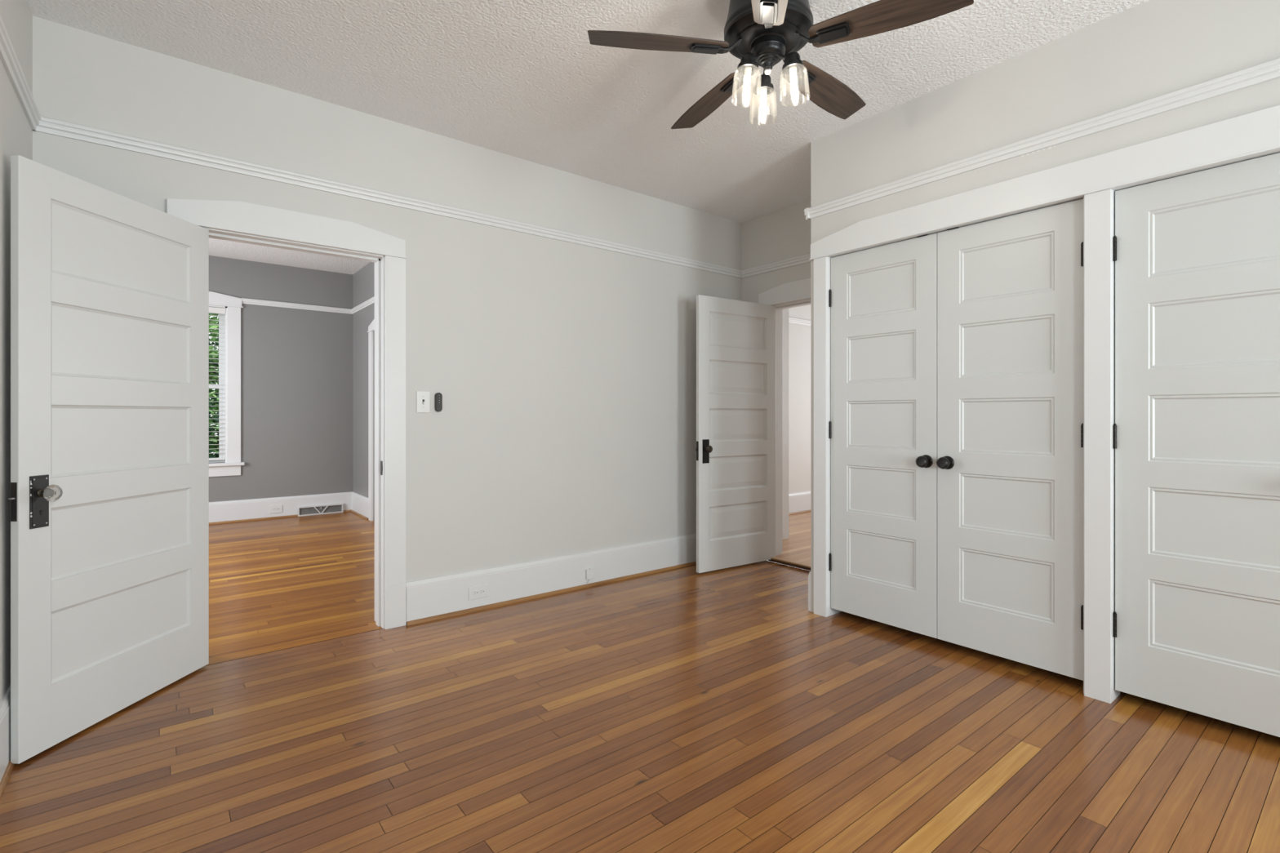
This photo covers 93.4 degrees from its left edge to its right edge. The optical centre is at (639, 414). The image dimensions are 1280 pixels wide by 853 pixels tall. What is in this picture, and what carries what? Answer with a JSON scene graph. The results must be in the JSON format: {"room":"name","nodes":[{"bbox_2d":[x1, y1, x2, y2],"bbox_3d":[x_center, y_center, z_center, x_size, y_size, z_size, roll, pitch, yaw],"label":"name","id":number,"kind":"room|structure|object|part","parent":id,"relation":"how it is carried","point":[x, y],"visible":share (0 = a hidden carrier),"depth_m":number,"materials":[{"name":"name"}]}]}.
{"room":"empty bedroom","nodes":[
{"label":"empty bedroom","id":0,"kind":"room"},
{"bbox_2d":[0,0,32,702],"bbox_3d":[-0.688,-0.227,0.094,0.150,2.788,5.903,0,0,-39],"label":"wall","id":1,"kind":"structure","parent":0,"point":[15,130],"depth_m":2.04,"materials":[{"name":"grey paint"}]},
{"bbox_2d":[0,684,14,798],"bbox_3d":[-0.666,1.050,0.207,0.025,0.234,5.753,0,0,-39],"label":"baseboard","id":2,"kind":"structure","parent":1,"relation":"attached to","point":[6,766],"depth_m":1.95,"materials":[{"name":"white paint"}]},
{"bbox_2d":[0,15,41,130],"bbox_3d":[-0.664,-1.185,0.208,0.029,0.060,5.753,0,0,-39],"label":"rail","id":3,"kind":"object","parent":1,"relation":"attached to","point":[8,57],"visible":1,"depth_m":2.10,"materials":[{"name":"white paint"}]},
{"bbox_2d":[8,155,208,764],"bbox_3d":[-2.023,0.147,2.401,0.098,2.016,0.832,0,0,2],"label":"door","id":4,"kind":"structure","parent":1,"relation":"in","point":[109,498],"depth_m":2.29,"materials":[{"name":"white paint"}]},
{"bbox_3d":[-2.073,0.288,1.993,0.020,0.129,0.013,0,0,4],"label":"latch plate","id":5,"kind":"part","parent":4,"relation":"part of","materials":[{"name":"black paint"}]},
{"bbox_3d":[-2.033,0.267,2.061,0.028,0.028,0.028,0,0,4],"label":"knob stem","id":6,"kind":"part","parent":4,"relation":"part of","materials":[{"name":"brown"}]},
{"bbox_3d":[-2.003,0.267,2.059,0.033,0.058,0.058,0,0,4],"label":"knob","id":7,"kind":"part","parent":4,"relation":"part of","materials":[{"name":"clear glass"}]},
{"bbox_2d":[208,255,352,502],"bbox_3d":[-4.963,-0.270,6.269,3.938,2.875,0.150,0,0,-39],"label":"wall","id":8,"kind":"structure","parent":0,"point":[296,365],"depth_m":6.93,"materials":[{"name":"grey paint"}]},
{"bbox_2d":[269,504,282,513],"bbox_3d":[-4.113,1.062,6.819,0.128,0.090,0.008,0,0,-39],"label":"wall outlet","id":9,"kind":"object","parent":8,"relation":"attached to","point":[273,508],"visible":1,"depth_m":6.81,"materials":[{"name":"white plastic"}]},
{"bbox_2d":[208,291,351,476],"bbox_3d":[-4.946,-0.329,6.248,3.638,1.979,0.205,0,0,-39],"label":"window","id":10,"kind":"structure","parent":8,"relation":"in","point":[231,378],"depth_m":6.57,"materials":[{"name":"white paint"}]},
{"bbox_3d":[-4.871,-0.727,6.381,0.786,0.869,0.032,0,0,-39],"label":"sash","id":11,"kind":"part","parent":10,"relation":"part of","materials":[{"name":"white paint"}]},
{"bbox_3d":[-4.850,0.098,6.355,0.786,0.840,0.032,0,0,-39],"label":"sash","id":12,"kind":"part","parent":10,"relation":"part of","materials":[{"name":"white paint"}]},
{"bbox_2d":[208,306,225,460],"bbox_3d":[-4.819,-0.336,6.318,0.788,1.643,0.059,0,0,-39],"label":"window blind","id":13,"kind":"object","parent":10,"relation":"attached to","point":[221,311],"visible":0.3,"depth_m":6.52,"materials":[{"name":"white"}]},
{"bbox_3d":[-4.821,0.475,6.320,0.780,0.020,0.048,0,0,-39],"label":"rail","id":14,"kind":"part","parent":13,"relation":"part of","materials":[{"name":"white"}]},
{"bbox_3d":[-4.852,-0.331,6.358,0.822,1.697,0.150,0,0,-39],"label":"frame","id":15,"kind":"part","parent":10,"relation":"part of","materials":[{"name":"white paint"}]},
{"bbox_3d":[-4.819,0.534,6.317,1.130,0.034,0.155,0,0,-39],"label":"sill","id":16,"kind":"part","parent":10,"relation":"part of","materials":[{"name":"white paint"}]},
{"bbox_2d":[208,491,352,524],"bbox_3d":[-4.905,1.050,6.197,3.638,0.234,0.036,0,0,-39],"label":"baseboard","id":17,"kind":"structure","parent":8,"relation":"attached to","point":[242,510],"depth_m":6.76,"materials":[{"name":"white paint"}]},
{"bbox_2d":[297,502,343,516],"bbox_3d":[-3.750,1.113,7.093,0.482,0.108,0.032,0,0,-39],"label":"air vent","id":18,"kind":"object","parent":8,"relation":"attached to","point":[323,508],"visible":1,"depth_m":7.08,"materials":[{"name":"white metal"}]},
{"bbox_2d":[299,505,341,515],"bbox_3d":[-3.755,1.113,7.100,0.454,0.084,0.010,0,0,-39],"label":"grille","id":19,"kind":"object","parent":18,"relation":"attached to","point":[313,509],"depth_m":7.08,"materials":[{"name":"grey metal"}]},
{"bbox_2d":[208,237,369,274],"bbox_3d":[-3.596,-1.758,4.550,3.938,0.100,4.543,0,0,-39],"label":"ceiling","id":20,"kind":"structure","parent":0,"point":[217,247],"depth_m":6.54,"materials":[{"name":"white paint"}]},
{"bbox_2d":[352,262,374,520],"bbox_3d":[-2.090,-0.270,5.700,0.150,2.875,4.318,0,0,-39],"label":"wall","id":21,"kind":"structure","parent":0,"point":[363,280],"depth_m":6.99,"materials":[{"name":"grey paint"}]},
{"bbox_2d":[350,491,368,519],"bbox_3d":[-3.265,1.050,7.028,0.036,0.234,0.776,0,0,-39],"label":"baseboard","id":22,"kind":"structure","parent":21,"relation":"attached to","point":[359,502],"depth_m":7.00,"materials":[{"name":"white paint"}]},
{"bbox_2d":[351,296,374,314],"bbox_3d":[-2.160,-1.256,5.644,0.029,0.060,4.318,0,0,-39],"label":"rail","id":23,"kind":"object","parent":21,"relation":"attached to","point":[371,300],"visible":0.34,"depth_m":6.90,"materials":[{"name":"white paint"}]},
{"bbox_2d":[367,319,374,521],"bbox_3d":[-2.683,0.060,6.299,0.032,2.215,1.100,0,0,-39],"label":"door frame","id":24,"kind":"structure","parent":21,"relation":"attached to","point":[371,326],"depth_m":6.63,"materials":[{"name":"white paint"}]},
{"bbox_2d":[32,16,741,582],"bbox_3d":[-1.398,-0.270,3.396,5.941,2.875,0.150,0,0,-39],"label":"wall","id":25,"kind":"structure","parent":0,"point":[564,373],"depth_m":3.69,"materials":[{"name":"grey paint"}]},
{"bbox_2d":[166,198,406,629],"bbox_3d":[-1.767,0.075,3.096,1.054,2.184,0.200,0,0,-39],"label":"door frame","id":26,"kind":"structure","parent":25,"relation":"attached to","point":[237,221],"depth_m":3.30,"materials":[{"name":"white paint"}]},
{"bbox_3d":[-1.417,0.291,3.309,0.004,0.077,0.030,0,0,-39],"label":"strike plate","id":27,"kind":"part","parent":26,"relation":"part of","materials":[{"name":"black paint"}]},
{"bbox_2d":[32,115,742,278],"bbox_3d":[-0.796,-1.185,3.760,4.246,0.060,0.029,0,0,-39],"label":"rail","id":28,"kind":"object","parent":25,"relation":"attached to","point":[46,125],"visible":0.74,"depth_m":3.12,"materials":[{"name":"white paint"}]},
{"bbox_2d":[416,391,430,413],"bbox_3d":[-1.228,-0.074,3.424,0.077,0.124,0.018,0,0,-39],"label":"light switch","id":29,"kind":"object","parent":25,"relation":"attached to","point":[423,397],"visible":1,"depth_m":3.42,"materials":[{"name":"white plastic"}]},
{"bbox_2d":[435,392,442,411],"bbox_3d":[-1.159,-0.073,3.475,0.038,0.110,0.023,0,0,-39],"label":"remote control","id":30,"kind":"object","parent":25,"relation":"attached to","point":[438,397],"visible":1,"depth_m":3.47,"materials":[{"name":"grey plastic"}]},
{"bbox_3d":[-1.154,-0.073,3.468,0.029,0.101,0.002,0,0,-39],"label":"plate","id":31,"kind":"part","parent":30,"relation":"part of","materials":[{"name":"grey plastic"}]},
{"bbox_2d":[468,583,488,599],"bbox_3d":[-0.966,1.060,3.613,0.125,0.076,0.008,0,0,-39],"label":"wall outlet","id":32,"kind":"object","parent":25,"relation":"attached to","point":[480,591],"visible":1,"depth_m":3.61,"materials":[{"name":"white plastic"}]},
{"bbox_2d":[473,590,478,595],"bbox_3d":[-0.980,1.060,3.599,0.033,0.032,0.002,0,0,-39],"label":"receptacle","id":33,"kind":"object","parent":32,"relation":"attached to","point":[475,592],"depth_m":3.60,"materials":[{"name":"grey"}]},
{"bbox_2d":[479,588,484,594],"bbox_3d":[-0.949,1.060,3.623,0.033,0.032,0.002,0,0,-39],"label":"receptacle","id":34,"kind":"object","parent":32,"relation":"attached to","point":[482,591],"depth_m":3.62,"materials":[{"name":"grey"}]},
{"bbox_2d":[405,533,696,626],"bbox_3d":[-0.217,1.050,4.219,2.768,0.234,0.039,0,0,-39],"label":"baseboard","id":35,"kind":"structure","parent":25,"relation":"attached to","point":[433,598],"depth_m":3.88,"materials":[{"name":"white paint"}]},
{"bbox_2d":[585,568,594,585],"bbox_3d":[-0.341,1.099,4.101,0.060,0.105,0.022,0,0,-39],"label":"cable box","id":36,"kind":"object","parent":25,"relation":"attached to","point":[589,573],"visible":1,"depth_m":4.09,"materials":[{"name":"white plastic"}]},
{"bbox_2d":[27,0,1149,222],"bbox_3d":[1.009,-1.671,1.491,4.546,0.100,5.978,0,0,-39],"label":"ceiling","id":37,"kind":"structure","parent":0,"point":[523,79],"depth_m":2.78,"materials":[{"name":"white paint"}]},
{"bbox_2d":[587,0,973,128],"bbox_3d":[0.483,-1.373,2.245,1.242,0.494,1.270,0,0,-39],"label":"ceiling fan","id":38,"kind":"object","parent":37,"relation":"hanging from","point":[763,33],"visible":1,"depth_m":2.15,"materials":[{"name":"black metal"}]},
{"bbox_3d":[0.066,-1.333,2.161,0.508,0.034,0.136,0,0,-7],"label":"blade","id":39,"kind":"part","parent":38,"relation":"part of","materials":[{"name":"brown wood"}]},
{"bbox_3d":[0.297,-1.333,2.578,0.136,0.034,0.508,0,0,-25],"label":"blade","id":40,"kind":"part","parent":38,"relation":"part of","materials":[{"name":"brown wood"}]},
{"bbox_2d":[737,52,758,75],"bbox_3d":[0.387,-1.261,2.166,0.076,0.056,0.075,0,0,-39],"label":"socket","id":41,"kind":"object","parent":38,"relation":"attached to","point":[748,64],"depth_m":2.15,"materials":[{"name":"black metal"}]},
{"bbox_3d":[0.386,-1.199,2.166,0.028,0.098,0.026,0,0,-39],"label":"bulb","id":42,"kind":"part","parent":38,"relation":"part of","materials":[{"name":"white glass"}]},
{"bbox_3d":[0.471,-1.199,2.304,0.027,0.098,0.027,0,0,-39],"label":"bulb","id":43,"kind":"part","parent":38,"relation":"part of","materials":[{"name":"white glass"}]},
{"bbox_2d":[753,74,773,95],"bbox_3d":[0.471,-1.261,2.303,0.075,0.056,0.075,0,0,-39],"label":"socket","id":44,"kind":"object","parent":38,"relation":"attached to","point":[763,86],"depth_m":2.28,"materials":[{"name":"black metal"}]},
{"bbox_3d":[0.392,-1.333,1.812,0.136,0.034,0.508,0,0,11],"label":"blade","id":45,"kind":"part","parent":38,"relation":"part of","materials":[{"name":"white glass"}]},
{"bbox_3d":[0.518,-1.295,2.180,0.045,0.036,0.013,0,0,31],"label":"light arm","id":46,"kind":"part","parent":38,"relation":"part of","materials":[{"name":"black metal"}]},
{"bbox_2d":[782,52,804,75],"bbox_3d":[0.548,-1.261,2.162,0.075,0.056,0.076,0,0,-39],"label":"socket","id":47,"kind":"object","parent":38,"relation":"attached to","point":[793,64],"depth_m":2.15,"materials":[{"name":"black metal"}]},
{"bbox_3d":[0.549,-1.199,2.161,0.027,0.098,0.028,0,0,-39],"label":"bulb","id":48,"kind":"part","parent":38,"relation":"part of","materials":[{"name":"white glass"}]},
{"bbox_3d":[0.765,-1.333,2.487,0.508,0.034,0.136,0,0,-43],"label":"blade","id":49,"kind":"part","parent":38,"relation":"part of","materials":[{"name":"brown wood"}]},
{"bbox_3d":[0.824,-1.333,2.014,0.508,0.034,0.136,0,0,29],"label":"blade","id":50,"kind":"part","parent":38,"relation":"part of","materials":[{"name":"brown wood"}]},
{"bbox_2d":[0,511,1279,852],"bbox_3d":[-1.022,1.183,2.779,5.761,0.030,10.521,0,0,-39],"label":"floor","id":51,"kind":"structure","parent":0,"point":[683,709],"depth_m":2.16,"materials":[{"name":"brown wood"}]},
{"bbox_2d":[741,200,810,303],"bbox_3d":[2.752,-0.227,2.830,0.150,2.788,5.903,0,0,-39],"label":"wall","id":52,"kind":"structure","parent":0,"point":[783,234],"depth_m":4.82,"materials":[{"name":"grey paint"}]},
{"bbox_2d":[695,294,775,573],"bbox_3d":[0.751,0.139,4.630,0.817,2.028,0.148,0,0,-34],"label":"door","id":53,"kind":"structure","parent":52,"relation":"in","point":[735,448],"depth_m":4.60,"materials":[{"name":"white paint"}]},
{"bbox_3d":[0.416,0.263,4.406,0.011,0.140,0.022,0,0,-34],"label":"latch plate","id":54,"kind":"part","parent":53,"relation":"part of","materials":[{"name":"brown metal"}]},
{"bbox_3d":[0.500,0.248,4.404,0.052,0.052,0.055,0,0,-34],"label":"knob","id":55,"kind":"part","parent":53,"relation":"part of","materials":[{"name":"brown"}]},
{"bbox_2d":[741,253,810,278],"bbox_3d":[1.243,-1.185,4.584,0.029,0.060,1.280,0,0,-39],"label":"rail","id":56,"kind":"object","parent":52,"relation":"attached to","point":[803,259],"visible":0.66,"depth_m":4.78,"materials":[{"name":"white paint"}]},
{"bbox_2d":[758,277,810,555],"bbox_3d":[1.352,0.070,4.570,0.184,2.196,1.034,0,0,-39],"label":"door frame","id":57,"kind":"structure","parent":52,"relation":"attached to","point":[796,293],"depth_m":4.88,"materials":[{"name":"white paint"}]},
{"bbox_2d":[782,308,788,539],"bbox_3d":[1.129,-0.227,5.440,0.558,2.788,0.092,0,0,-39],"label":"wall","id":58,"kind":"structure","parent":0,"point":[784,312],"depth_m":5.54,"materials":[{"name":"white paint"}]},
{"bbox_2d":[775,511,810,564],"bbox_3d":[3.161,1.153,5.385,3.947,0.030,4.493,0,0,-39],"label":"floor","id":59,"kind":"structure","parent":0,"point":[797,548],"depth_m":5.46,"materials":[{"name":"brown wood"}]},
{"bbox_2d":[767,556,810,570],"bbox_3d":[1.293,1.152,4.530,0.043,0.030,0.820,0,0,-39],"label":"threshold","id":60,"kind":"object","parent":59,"relation":"on","point":[781,561],"visible":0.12,"depth_m":4.67,"materials":[{"name":"brown wood"}]},
{"bbox_2d":[788,304,810,493],"bbox_3d":[1.863,-0.227,7.128,3.809,2.788,0.150,0,0,-39],"label":"wall","id":61,"kind":"structure","parent":0,"point":[799,335],"depth_m":7.04,"materials":[{"name":"white paint"}]},
{"bbox_2d":[788,491,810,515],"bbox_3d":[1.823,1.020,6.977,3.559,0.234,0.036,0,0,-39],"label":"baseboard","id":62,"kind":"structure","parent":61,"relation":"attached to","point":[798,503],"depth_m":7.00,"materials":[{"name":"white paint"}]},
{"bbox_2d":[788,316,810,325],"bbox_3d":[1.821,-1.087,6.980,3.559,0.060,0.029,0,0,-39],"label":"rail","id":63,"kind":"object","parent":61,"relation":"attached to","point":[793,320],"visible":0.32,"depth_m":7.00,"materials":[{"name":"white paint"}]},
{"bbox_2d":[810,0,1279,612],"bbox_3d":[2.726,-0.227,2.088,0.816,2.788,4.473,0,0,-39],"label":"wall","id":64,"kind":"structure","parent":0,"point":[1150,49],"depth_m":2.62,"materials":[{"name":"grey paint"}]},
{"bbox_2d":[808,572,810,611],"bbox_3d":[1.328,1.050,3.846,0.815,0.234,0.020,0,0,-39],"label":"baseboard","id":65,"kind":"structure","parent":64,"relation":"attached to","point":[809,575],"depth_m":3.59,"materials":[{"name":"white paint"}]},
{"bbox_2d":[828,233,937,638],"bbox_3d":[1.283,0.102,3.256,0.098,2.035,0.617,0,0,-39],"label":"door","id":66,"kind":"structure","parent":64,"relation":"in","point":[882,300],"depth_m":3.24,"materials":[{"name":"white paint"}]},
{"bbox_3d":[1.429,0.235,3.045,0.064,0.066,0.066,0,0,-39],"label":"knob","id":67,"kind":"part","parent":66,"relation":"part of","materials":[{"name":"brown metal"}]},
{"bbox_2d":[936,199,1083,680],"bbox_3d":[1.669,0.102,2.771,0.098,2.035,0.617,0,0,-39],"label":"door","id":68,"kind":"structure","parent":64,"relation":"in","point":[1010,461],"depth_m":2.76,"materials":[{"name":"white paint"}]},
{"bbox_3d":[1.495,0.235,2.963,0.064,0.066,0.066,0,0,-39],"label":"knob","id":69,"kind":"part","parent":68,"relation":"part of","materials":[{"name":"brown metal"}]},
{"bbox_2d":[804,57,1279,219],"bbox_3d":[2.706,-1.196,2.090,0.844,0.060,4.502,0,0,-39],"label":"rail","id":70,"kind":"object","parent":64,"relation":"attached to","point":[1270,70],"visible":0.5,"depth_m":2.54,"materials":[{"name":"white paint"}]},
{"bbox_2d":[808,105,1279,703],"bbox_3d":[1.920,0.052,2.516,0.144,2.230,2.780,0,0,-39],"label":"door frame","id":71,"kind":"structure","parent":64,"relation":"attached to","point":[1095,180],"depth_m":2.49,"materials":[{"name":"white paint"}]},
{"bbox_2d":[1112,152,1279,737],"bbox_3d":[2.113,0.102,2.213,0.098,2.035,0.617,0,0,-39],"label":"door","id":72,"kind":"structure","parent":64,"relation":"in","point":[1196,428],"depth_m":2.26,"materials":[{"name":"white paint"}]},
{"label":"outside","id":73,"kind":"structure","parent":0,"visible":0},
{"bbox_3d":[-11.084,1.643,15.539,26.000,0.050,21.879,0,0,-39],"label":"ground","id":74,"kind":"structure","parent":73,"visible":0},
{"bbox_2d":[208,313,218,408],"bbox_3d":[-7.408,-0.679,10.984,3.492,4.605,3.465,0,0,-39],"label":"tree","id":75,"kind":"object","parent":74,"relation":"on","point":[213,366],"visible":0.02,"depth_m":10.07,"materials":[{"name":"green plant"}]},
{"bbox_2d":[208,389,218,457],"bbox_3d":[-6.469,0.616,9.407,3.018,2.144,1.512,0,0,-39],"label":"shrub","id":76,"kind":"object","parent":74,"relation":"on","point":[214,402],"visible":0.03,"depth_m":9.05,"materials":[{"name":"green plant"}]}
]}

